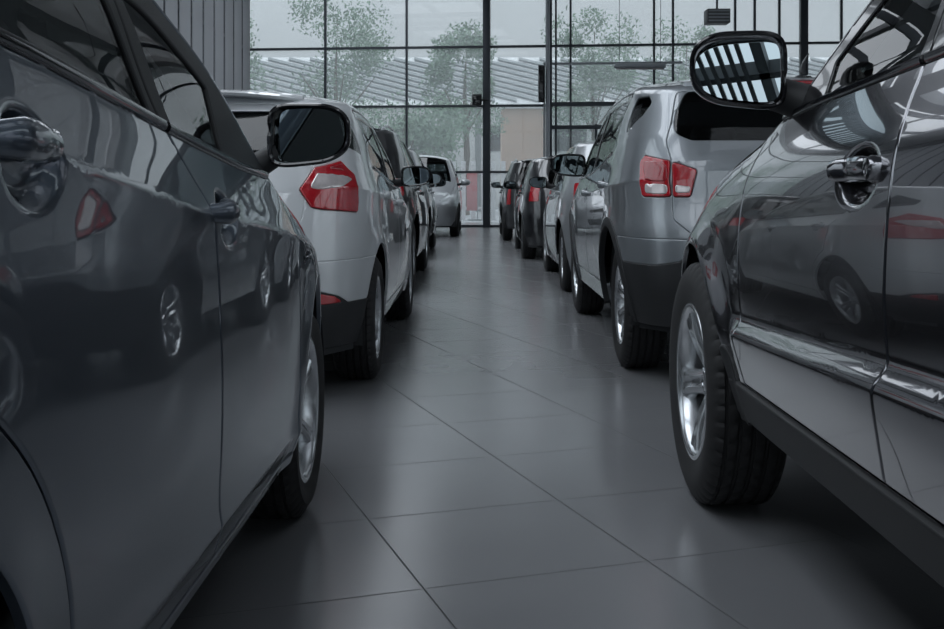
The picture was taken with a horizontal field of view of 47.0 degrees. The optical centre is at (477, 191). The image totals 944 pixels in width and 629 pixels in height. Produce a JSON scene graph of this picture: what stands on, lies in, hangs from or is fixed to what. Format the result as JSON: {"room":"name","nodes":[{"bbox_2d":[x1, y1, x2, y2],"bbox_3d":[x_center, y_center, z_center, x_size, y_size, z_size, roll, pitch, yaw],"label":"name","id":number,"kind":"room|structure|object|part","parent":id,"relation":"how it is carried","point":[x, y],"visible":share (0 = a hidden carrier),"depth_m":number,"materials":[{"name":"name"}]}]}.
{"room":"car showroom","nodes":[
{"label":"car showroom","id":0,"kind":"room"},
{"bbox_2d":[163,0,242,89],"bbox_3d":[-6.400,-2.646,9.430,0.120,7.208,40.860,0,0,0],"label":"window","id":1,"kind":"structure","parent":0,"point":[163,0],"depth_m":27.23,"materials":[{"name":"glass"}]},
{"bbox_2d":[154,0,249,89],"bbox_3d":[-6.240,-2.350,23.610,0.058,6.300,12.160,0,0,0],"label":"wall","id":2,"kind":"structure","parent":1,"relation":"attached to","point":[171,6],"depth_m":26.01,"materials":[{"name":"metal"}]},
{"bbox_2d":[250,0,842,226],"bbox_3d":[2.077,-2.650,29.158,17.020,7.200,0.261,0,0,5],"label":"window","id":3,"kind":"structure","parent":0,"point":[803,42],"depth_m":29.19,"materials":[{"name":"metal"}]},
{"bbox_2d":[472,94,487,105],"bbox_3d":[0.060,-2.470,29.114,0.435,0.300,0.211,0,0,0],"label":"loudspeaker","id":4,"kind":"object","parent":3,"relation":"attached to","point":[477,99],"visible":1,"depth_m":29.02,"materials":[{"name":"black plastic"}]},
{"bbox_2d":[473,96,480,104],"bbox_3d":[-0.027,-2.450,29.015,0.200,0.220,0.012,0,0,0],"label":"grille","id":5,"kind":"object","parent":4,"relation":"attached to","point":[476,99],"depth_m":29.01,"materials":[{"name":"black metal"}]},
{"bbox_2d":[170,222,943,628],"bbox_3d":[0.000,1.100,10.000,52.000,0.300,48.000,0,0,0],"label":"floor","id":6,"kind":"structure","parent":0,"point":[501,466],"depth_m":3.18,"materials":[{"name":"tile"}]},
{"bbox_2d":[0,0,350,628],"bbox_3d":[-1.325,0.212,2.039,2.034,1.479,4.036,0,0,0],"label":"hatchback car","id":7,"kind":"object","parent":6,"relation":"on","point":[162,375],"visible":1,"depth_m":1.55,"materials":[{"name":"paint"}]},
{"bbox_3d":[-0.460,-0.054,1.119,0.056,0.048,0.204,0,0,0],"label":"door handle","id":8,"kind":"part","parent":7,"relation":"part of","materials":[{"name":"paint"}]},
{"bbox_3d":[-0.488,0.247,1.494,0.075,0.834,0.984,0,0,0],"label":"door","id":9,"kind":"part","parent":7,"relation":"part of","materials":[{"name":"paint"}]},
{"bbox_3d":[-0.455,0.034,1.990,0.050,0.049,0.204,0,0,-3],"label":"door handle","id":10,"kind":"part","parent":7,"relation":"part of","materials":[{"name":"paint"}]},
{"bbox_3d":[-0.506,0.680,1.970,0.060,0.044,1.680,0,0,0],"label":"sill","id":11,"kind":"part","parent":7,"relation":"part of","materials":[{"name":"paint"}]},
{"bbox_3d":[-0.489,0.282,2.298,0.076,0.765,1.048,0,0,0],"label":"door","id":12,"kind":"part","parent":7,"relation":"part of","materials":[{"name":"paint"}]},
{"bbox_3d":[-0.515,-0.080,2.672,0.088,0.085,0.056,0,0,-26],"label":"mirror arm","id":13,"kind":"part","parent":7,"relation":"part of","materials":[{"name":"black plastic"}]},
{"bbox_2d":[275,109,344,161],"bbox_3d":[-0.410,-0.138,2.646,0.176,0.130,0.004,0,2,9],"label":"mirror glass","id":14,"kind":"object","parent":7,"relation":"attached to","point":[313,135],"depth_m":2.64,"materials":[{"name":"black mirror"}]},
{"bbox_2d":[270,108,350,161],"bbox_3d":[-0.410,-0.138,2.699,0.199,0.152,0.142,0,0,0],"label":"mirror","id":15,"kind":"object","parent":7,"relation":"attached to","point":[296,134],"depth_m":2.64,"materials":[{"name":"black mirror"}]},
{"bbox_2d":[219,89,430,378],"bbox_3d":[-1.400,0.178,6.897,2.159,1.546,4.320,0,0,0],"label":"hatchback car","id":16,"kind":"object","parent":6,"relation":"on","point":[352,208],"visible":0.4,"depth_m":5.14,"materials":[{"name":"white paint"}]},
{"bbox_2d":[300,161,358,211],"bbox_3d":[-0.665,-0.025,4.986,0.103,0.242,0.372,0,0,32],"label":"tail lamp","id":17,"kind":"object","parent":16,"relation":"attached to","point":[333,186],"depth_m":4.94,"materials":[{"name":"red plastic"}]},
{"bbox_3d":[-0.528,0.247,6.274,0.079,0.741,1.065,0,0,0],"label":"door","id":18,"kind":"part","parent":16,"relation":"part of","materials":[{"name":"white paint"}]},
{"bbox_3d":[-0.494,0.016,5.910,0.053,0.048,0.214,0,0,0],"label":"door handle","id":19,"kind":"part","parent":16,"relation":"part of","materials":[{"name":"white paint"}]},
{"bbox_3d":[-0.541,0.662,6.860,0.072,0.091,1.904,0,0,0],"label":"sill","id":20,"kind":"part","parent":16,"relation":"part of","materials":[{"name":"white paint"}]},
{"bbox_3d":[-0.543,-0.063,7.501,0.091,0.074,0.056,0,0,-16],"label":"mirror arm","id":21,"kind":"part","parent":16,"relation":"part of","materials":[{"name":"black plastic"}]},
{"bbox_3d":[-0.530,0.283,7.278,0.078,0.669,0.971,0,0,0],"label":"door","id":22,"kind":"part","parent":16,"relation":"part of","materials":[{"name":"white paint"}]},
{"bbox_3d":[-0.493,0.066,6.890,0.052,0.048,0.214,0,0,0],"label":"door handle","id":23,"kind":"part","parent":16,"relation":"part of","materials":[{"name":"white paint"}]},
{"bbox_2d":[403,168,428,184],"bbox_3d":[-0.425,-0.108,7.476,0.180,0.117,0.004,0,0,0],"label":"mirror glass","id":24,"kind":"object","parent":16,"relation":"attached to","point":[411,176],"depth_m":7.47,"materials":[{"name":"silver mirror"}]},
{"bbox_2d":[372,125,441,286],"bbox_3d":[-1.500,0.133,11.888,2.165,1.635,4.255,0,0,0],"label":"car","id":25,"kind":"object","parent":6,"relation":"on","point":[394,146],"visible":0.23,"depth_m":10.69,"materials":[{"name":"black paint"}]},
{"bbox_3d":[-0.896,-0.621,11.101,0.045,0.097,1.707,0,0,0],"label":"roof rail","id":26,"kind":"part","parent":25,"relation":"part of","materials":[{"name":"silver metal"}]},
{"bbox_3d":[-0.627,0.210,11.269,0.078,0.716,1.054,0,0,0],"label":"door","id":27,"kind":"part","parent":25,"relation":"part of","materials":[{"name":"black paint"}]},
{"bbox_3d":[-0.637,0.619,11.850,0.072,0.099,1.809,0,0,0],"label":"sill","id":28,"kind":"part","parent":25,"relation":"part of","materials":[{"name":"black paint"}]},
{"bbox_3d":[-0.628,0.239,12.265,0.075,0.659,0.962,0,0,0],"label":"door","id":29,"kind":"part","parent":25,"relation":"part of","materials":[{"name":"black paint"}]},
{"bbox_2d":[427,174,440,183],"bbox_3d":[-0.520,-0.148,12.446,0.180,0.113,0.004,0,0,0],"label":"mirror glass","id":30,"kind":"object","parent":25,"relation":"attached to","point":[435,178],"depth_m":12.44,"materials":[{"name":"silver mirror"}]},
{"bbox_2d":[408,147,445,253],"bbox_3d":[-1.600,0.133,17.038,2.165,1.635,4.255,0,0,0],"label":"car","id":31,"kind":"object","parent":6,"relation":"on","point":[429,193],"visible":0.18,"depth_m":16.59,"materials":[{"name":"silver paint"}]},
{"bbox_3d":[-0.727,0.210,16.419,0.078,0.716,1.054,0,0,0],"label":"door","id":32,"kind":"part","parent":31,"relation":"part of","materials":[{"name":"silver paint"}]},
{"bbox_3d":[-0.729,0.239,17.415,0.075,0.659,0.962,0,0,0],"label":"door","id":33,"kind":"part","parent":31,"relation":"part of","materials":[{"name":"silver paint"}]},
{"bbox_2d":[434,179,444,185],"bbox_3d":[-0.620,-0.148,17.596,0.180,0.113,0.004,0,0,0],"label":"mirror glass","id":34,"kind":"object","parent":31,"relation":"attached to","point":[442,183],"depth_m":17.60,"materials":[{"name":"grey mirror"}]},
{"bbox_2d":[419,155,469,235],"bbox_3d":[-1.270,0.058,24.691,2.205,1.806,4.276,0,0,0],"label":"hatchback car","id":35,"kind":"object","parent":6,"relation":"on","point":[448,198],"visible":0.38,"depth_m":23.35,"materials":[{"name":"silver paint"}]},
{"bbox_2d":[432,182,452,197],"bbox_3d":[-1.270,-0.064,23.274,1.470,0.427,0.824,0,0,0],"label":"hood","id":36,"kind":"object","parent":35,"relation":"attached to","point":[446,191],"depth_m":23.26,"materials":[{"name":"silver paint"}]},
{"bbox_2d":[461,179,469,185],"bbox_3d":[-0.270,-0.208,23.916,0.204,0.137,0.132,0,0,0],"label":"mirror","id":37,"kind":"object","parent":35,"relation":"attached to","point":[464,182],"depth_m":23.87,"materials":[{"name":"silver paint"}]},
{"bbox_2d":[491,158,535,239],"bbox_3d":[1.360,0.133,22.638,2.165,1.635,4.255,0,0,0],"label":"car","id":38,"kind":"object","parent":6,"relation":"on","point":[507,200],"visible":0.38,"depth_m":20.86,"materials":[{"name":"black paint"}]},
{"bbox_2d":[492,182,499,187],"bbox_3d":[0.380,-0.148,23.196,0.180,0.113,0.004,0,0,0],"label":"mirror glass","id":39,"kind":"object","parent":38,"relation":"attached to","point":[494,184],"depth_m":23.20,"materials":[{"name":"grey mirror"}]},
{"bbox_2d":[507,189,510,204],"bbox_3d":[0.621,0.030,20.718,0.126,0.435,0.129,0,0,-40],"label":"tail lamp","id":40,"kind":"object","parent":38,"relation":"on","point":[508,190],"depth_m":20.69,"materials":[{"name":"red plastic"}]},
{"bbox_2d":[503,155,555,258],"bbox_3d":[1.490,0.206,16.939,2.165,1.540,4.256,0,0,0],"label":"hatchback car","id":41,"kind":"object","parent":6,"relation":"on","point":[530,204],"visible":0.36,"depth_m":15.21,"materials":[{"name":"black paint"}]},
{"bbox_2d":[504,182,514,188],"bbox_3d":[0.510,-0.108,17.496,0.180,0.113,0.004,0,0,0],"label":"mirror glass","id":42,"kind":"object","parent":41,"relation":"attached to","point":[508,185],"depth_m":17.49,"materials":[{"name":"black mirror"}]},
{"bbox_3d":[0.639,0.284,17.314,0.075,0.669,0.962,0,0,0],"label":"door","id":43,"kind":"part","parent":41,"relation":"part of","materials":[{"name":"black paint"}]},
{"bbox_3d":[0.646,0.679,16.900,0.075,0.118,1.879,0,0,0],"label":"sill","id":44,"kind":"part","parent":41,"relation":"part of","materials":[{"name":"black paint"}]},
{"bbox_3d":[0.637,0.255,16.319,0.078,0.726,1.054,0,0,0],"label":"door","id":45,"kind":"part","parent":41,"relation":"part of","materials":[{"name":"black paint"}]},
{"bbox_2d":[529,186,539,201],"bbox_3d":[0.789,0.006,15.031,0.108,0.255,0.210,0,0,-40],"label":"tail lamp","id":46,"kind":"object","parent":41,"relation":"attached to","point":[534,193],"depth_m":15.00,"materials":[{"name":"red plastic"}]},
{"bbox_2d":[538,0,549,156],"bbox_3d":[1.696,-2.250,27.811,0.328,6.400,0.135,0,0,-16],"label":"post","id":47,"kind":"object","parent":6,"relation":"on","point":[541,68],"visible":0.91,"depth_m":27.80,"materials":[{"name":"metal"}]},
{"bbox_3d":[1.623,-2.770,27.790,0.160,0.950,0.100,0,0,0],"label":"control panel","id":48,"kind":"part","parent":47,"relation":"part of","materials":[{"name":"black plastic"}]},
{"bbox_3d":[1.793,-2.250,27.850,0.114,6.400,0.120,0,0,0],"label":"post","id":49,"kind":"part","parent":47,"relation":"part of","materials":[{"name":"metal"}]},
{"bbox_2d":[529,140,594,290],"bbox_3d":[1.665,0.206,11.839,2.166,1.540,4.256,0,0,0],"label":"hatchback car","id":50,"kind":"object","parent":6,"relation":"on","point":[556,231],"visible":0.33,"depth_m":10.68,"materials":[{"name":"silver paint"}]},
{"bbox_2d":[530,178,545,186],"bbox_3d":[0.685,-0.108,12.396,0.180,0.113,0.004,0,0,0],"label":"mirror glass","id":51,"kind":"object","parent":50,"relation":"attached to","point":[534,182],"depth_m":12.40,"materials":[{"name":"grey mirror"}]},
{"bbox_3d":[0.816,-0.064,12.421,0.114,0.075,0.056,0,0,12],"label":"mirror arm","id":52,"kind":"part","parent":50,"relation":"part of","materials":[{"name":"black plastic"}]},
{"bbox_3d":[0.814,0.284,12.214,0.075,0.669,0.962,0,0,0],"label":"door","id":53,"kind":"part","parent":50,"relation":"part of","materials":[{"name":"silver paint"}]},
{"bbox_3d":[0.822,0.679,11.800,0.075,0.118,1.878,0,0,0],"label":"sill","id":54,"kind":"part","parent":50,"relation":"part of","materials":[{"name":"silver paint"}]},
{"bbox_3d":[0.812,0.255,11.219,0.078,0.726,1.054,0,0,0],"label":"door","id":55,"kind":"part","parent":50,"relation":"part of","materials":[{"name":"silver paint"}]},
{"bbox_2d":[574,183,578,193],"bbox_3d":[0.927,0.009,9.978,0.084,0.201,0.188,0,0,-32],"label":"tail lamp","id":56,"kind":"object","parent":50,"relation":"attached to","point":[575,184],"depth_m":10.02,"materials":[{"name":"red plastic"}]},
{"bbox_2d":[543,0,682,156],"bbox_3d":[3.459,-2.150,27.897,3.555,6.200,0.120,0,0,5],"label":"door","id":57,"kind":"structure","parent":6,"relation":"on","point":[555,103],"depth_m":27.97,"materials":[{"name":"metal"}]},
{"bbox_3d":[3.459,-1.250,27.897,3.555,4.200,0.050,0,0,5],"label":"header rail","id":58,"kind":"part","parent":57,"relation":"part of","materials":[{"name":"black metal"}]},
{"bbox_2d":[550,53,816,367],"bbox_3d":[1.650,0.129,7.265,2.258,1.644,4.336,0,0,0],"label":"car","id":59,"kind":"object","parent":6,"relation":"on","point":[660,152],"visible":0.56,"depth_m":5.38,"materials":[{"name":"silver paint"}]},
{"bbox_2d":[552,156,582,174],"bbox_3d":[0.650,-0.193,7.856,0.225,0.138,0.004,0,0,0],"label":"mirror glass","id":60,"kind":"object","parent":59,"relation":"attached to","point":[561,165],"depth_m":7.85,"materials":[{"name":"silver mirror"}]},
{"bbox_3d":[0.743,0.203,7.643,0.064,0.649,0.975,0,0,0],"label":"door","id":61,"kind":"part","parent":59,"relation":"part of","materials":[{"name":"silver paint"}]},
{"bbox_3d":[0.707,0.006,7.250,0.052,0.048,0.214,0,0,0],"label":"door handle","id":62,"kind":"part","parent":59,"relation":"part of","materials":[{"name":"silver paint"}]},
{"bbox_3d":[0.764,0.588,7.220,0.076,0.120,1.812,0,0,0],"label":"sill","id":63,"kind":"part","parent":59,"relation":"part of","materials":[{"name":"silver paint"}]},
{"bbox_3d":[0.739,0.157,6.644,0.063,0.742,1.045,0,0,0],"label":"door","id":64,"kind":"part","parent":59,"relation":"part of","materials":[{"name":"silver paint"}]},
{"bbox_3d":[0.709,-0.044,6.270,0.054,0.048,0.214,0,0,0],"label":"door handle","id":65,"kind":"part","parent":59,"relation":"part of","materials":[{"name":"silver paint"}]},
{"bbox_2d":[639,156,670,196],"bbox_3d":[0.857,-0.077,5.268,0.068,0.203,0.208,0,0,-40],"label":"tail lamp","id":66,"kind":"object","parent":59,"relation":"attached to","point":[654,171],"depth_m":5.24,"materials":[{"name":"red plastic"}]},
{"bbox_2d":[672,163,695,196],"bbox_3d":[0.985,-0.058,5.186,0.115,0.165,0.051,0,0,18],"label":"tail lamp","id":67,"kind":"object","parent":59,"relation":"attached to","point":[683,174],"depth_m":5.17,"materials":[{"name":"red plastic"}]},
{"bbox_2d":[669,0,943,587],"bbox_3d":[1.572,0.082,1.940,2.125,1.738,4.536,0,0,0],"label":"car","id":68,"kind":"object","parent":6,"relation":"on","point":[807,321],"visible":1,"depth_m":2.20,"materials":[{"name":"paint"}]},
{"bbox_2d":[689,35,785,108],"bbox_3d":[0.631,-0.292,2.674,0.226,0.186,0.152,0,0,6],"label":"mirror","id":69,"kind":"object","parent":68,"relation":"attached to","point":[739,71],"depth_m":2.61,"materials":[{"name":"mirror"}]},
{"bbox_2d":[695,39,780,102],"bbox_3d":[0.626,-0.292,2.615,0.200,0.159,0.004,0,-11,11],"label":"mirror glass","id":70,"kind":"object","parent":68,"relation":"attached to","point":[748,70],"depth_m":2.61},
{"bbox_3d":[0.753,-0.229,2.645,0.112,0.109,0.080,0,0,21],"label":"mirror arm","id":71,"kind":"part","parent":68,"relation":"part of","materials":[{"name":"black plastic"}]},
{"bbox_3d":[0.711,0.135,2.289,0.130,0.709,1.018,0,0,0],"label":"door","id":72,"kind":"part","parent":68,"relation":"part of","materials":[{"name":"paint"}]},
{"bbox_3d":[0.705,0.542,1.999,0.094,0.107,1.868,0,0,1],"label":"sill","id":73,"kind":"part","parent":68,"relation":"part of","materials":[{"name":"black plastic"}]},
{"bbox_3d":[0.689,-0.042,1.980,0.044,0.048,0.213,0,0,-7],"label":"door handle","id":74,"kind":"part","parent":68,"relation":"part of","materials":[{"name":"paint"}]},
{"bbox_3d":[0.707,0.115,1.400,0.140,0.749,0.902,0,0,0],"label":"door","id":75,"kind":"part","parent":68,"relation":"part of","materials":[{"name":"paint"}]},
{"bbox_3d":[2.100,-6.400,9.550,17.600,0.300,41.700,0,0,0],"label":"ceiling","id":76,"kind":"structure","parent":0,"visible":0},
{"bbox_2d":[614,0,665,69],"bbox_3d":[3.135,-4.309,21.000,1.000,3.881,0.120,0,0,0],"label":"tube light","id":77,"kind":"object","parent":76,"relation":"hanging from","point":[619,66],"visible":1,"depth_m":20.97,"materials":[{"name":"metal"}]},
{"bbox_2d":[704,0,729,24],"bbox_3d":[4.405,-4.673,19.992,0.420,3.154,0.365,0,0,0],"label":"heater","id":78,"kind":"object","parent":76,"relation":"hanging from","point":[712,16],"depth_m":19.83,"materials":[{"name":"metal"}]},
{"label":"outside","id":79,"kind":"structure","parent":0,"visible":0},
{"bbox_2d":[461,209,498,221],"bbox_3d":[0.000,1.060,30.000,180.000,0.180,180.000,0,0,0],"label":"ground","id":80,"kind":"structure","parent":79,"point":[497,210],"depth_m":39.72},
{"bbox_2d":[250,10,279,90],"bbox_3d":[-10.606,-3.297,42.702,5.405,8.501,5.392,0,0,0],"label":"tree","id":81,"kind":"object","parent":80,"relation":"on","point":[254,61],"visible":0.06,"depth_m":43.80,"materials":[{"name":"green plant"}]},
{"bbox_2d":[287,0,396,127],"bbox_3d":[-5.888,-4.121,47.507,4.816,10.148,5.940,0,0,0],"label":"tree","id":82,"kind":"object","parent":80,"relation":"on","point":[367,57],"visible":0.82,"depth_m":47.12,"materials":[{"name":"green plant"}]},
{"bbox_2d":[367,87,471,180],"bbox_3d":[-2.713,-1.492,41.014,4.958,4.896,4.762,0,0,0],"label":"tree","id":83,"kind":"object","parent":80,"relation":"on","point":[418,131],"visible":0.59,"depth_m":40.84,"materials":[{"name":"green plant"}]},
{"bbox_2d":[418,19,508,214],"bbox_3d":[-0.710,-3.084,44.555,3.637,8.075,3.250,0,0,29],"label":"tree","id":84,"kind":"object","parent":80,"relation":"on","point":[447,55],"visible":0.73,"depth_m":44.39,"materials":[{"name":"green plant"}]},
{"bbox_2d":[467,173,481,219],"bbox_3d":[-0.115,0.150,36.400,0.530,1.600,0.400,0,0,0],"label":"banner","id":85,"kind":"object","parent":80,"relation":"on","point":[472,188],"visible":0.94,"depth_m":36.39,"materials":[{"name":"red fabric"}]},
{"bbox_2d":[452,161,513,219],"bbox_3d":[-0.040,-0.050,37.028,18.080,2.000,0.095,0,0,0],"label":"picket fence","id":86,"kind":"object","parent":80,"relation":"on","point":[463,163],"visible":0.06,"depth_m":36.98,"materials":[{"name":"white wood"}]},
{"bbox_2d":[358,108,608,206],"bbox_3d":[8.000,-2.362,70.000,61.000,6.625,8.600,0,0,0],"label":"building","id":87,"kind":"structure","parent":80,"relation":"on","point":[563,143],"depth_m":66.00,"materials":[{"name":"grey metal"}]},
{"bbox_2d":[496,104,545,170],"bbox_3d":[2.000,-1.450,49.000,2.300,4.800,3.400,0,0,0],"label":"building","id":88,"kind":"structure","parent":80,"relation":"on","point":[522,139],"depth_m":47.50,"materials":[{"name":"beige concrete"}]},
{"bbox_2d":[250,57,828,211],"bbox_3d":[2.475,-2.925,53.355,44.950,7.750,3.040,0,0,0],"label":"canopy","id":89,"kind":"object","parent":80,"relation":"on","point":[516,78],"visible":0.19,"depth_m":53.42,"materials":[{"name":"grey metal"}]},
{"bbox_3d":[0.000,-1.650,52.300,0.300,5.200,0.300,0,0,0],"label":"post","id":90,"kind":"part","parent":89,"relation":"part of","materials":[{"name":"grey metal"}]},
{"bbox_3d":[1.000,-5.415,53.355,42.000,2.770,3.040,0,0,0],"label":"backing panel","id":91,"kind":"part","parent":89,"relation":"part of","materials":[{"name":"white metal"}]},
{"bbox_2d":[540,4,645,140],"bbox_3d":[4.875,-3.470,45.813,4.549,8.847,3.977,0,0,0],"label":"tree","id":92,"kind":"object","parent":80,"relation":"on","point":[594,86],"visible":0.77,"depth_m":45.43,"materials":[{"name":"green plant"}]},
{"bbox_2d":[640,15,715,84],"bbox_3d":[8.791,-3.295,46.963,3.942,8.496,4.343,0,0,19],"label":"tree","id":93,"kind":"object","parent":80,"relation":"on","point":[684,75],"visible":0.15,"depth_m":46.44,"materials":[{"name":"green plant"}]}
]}

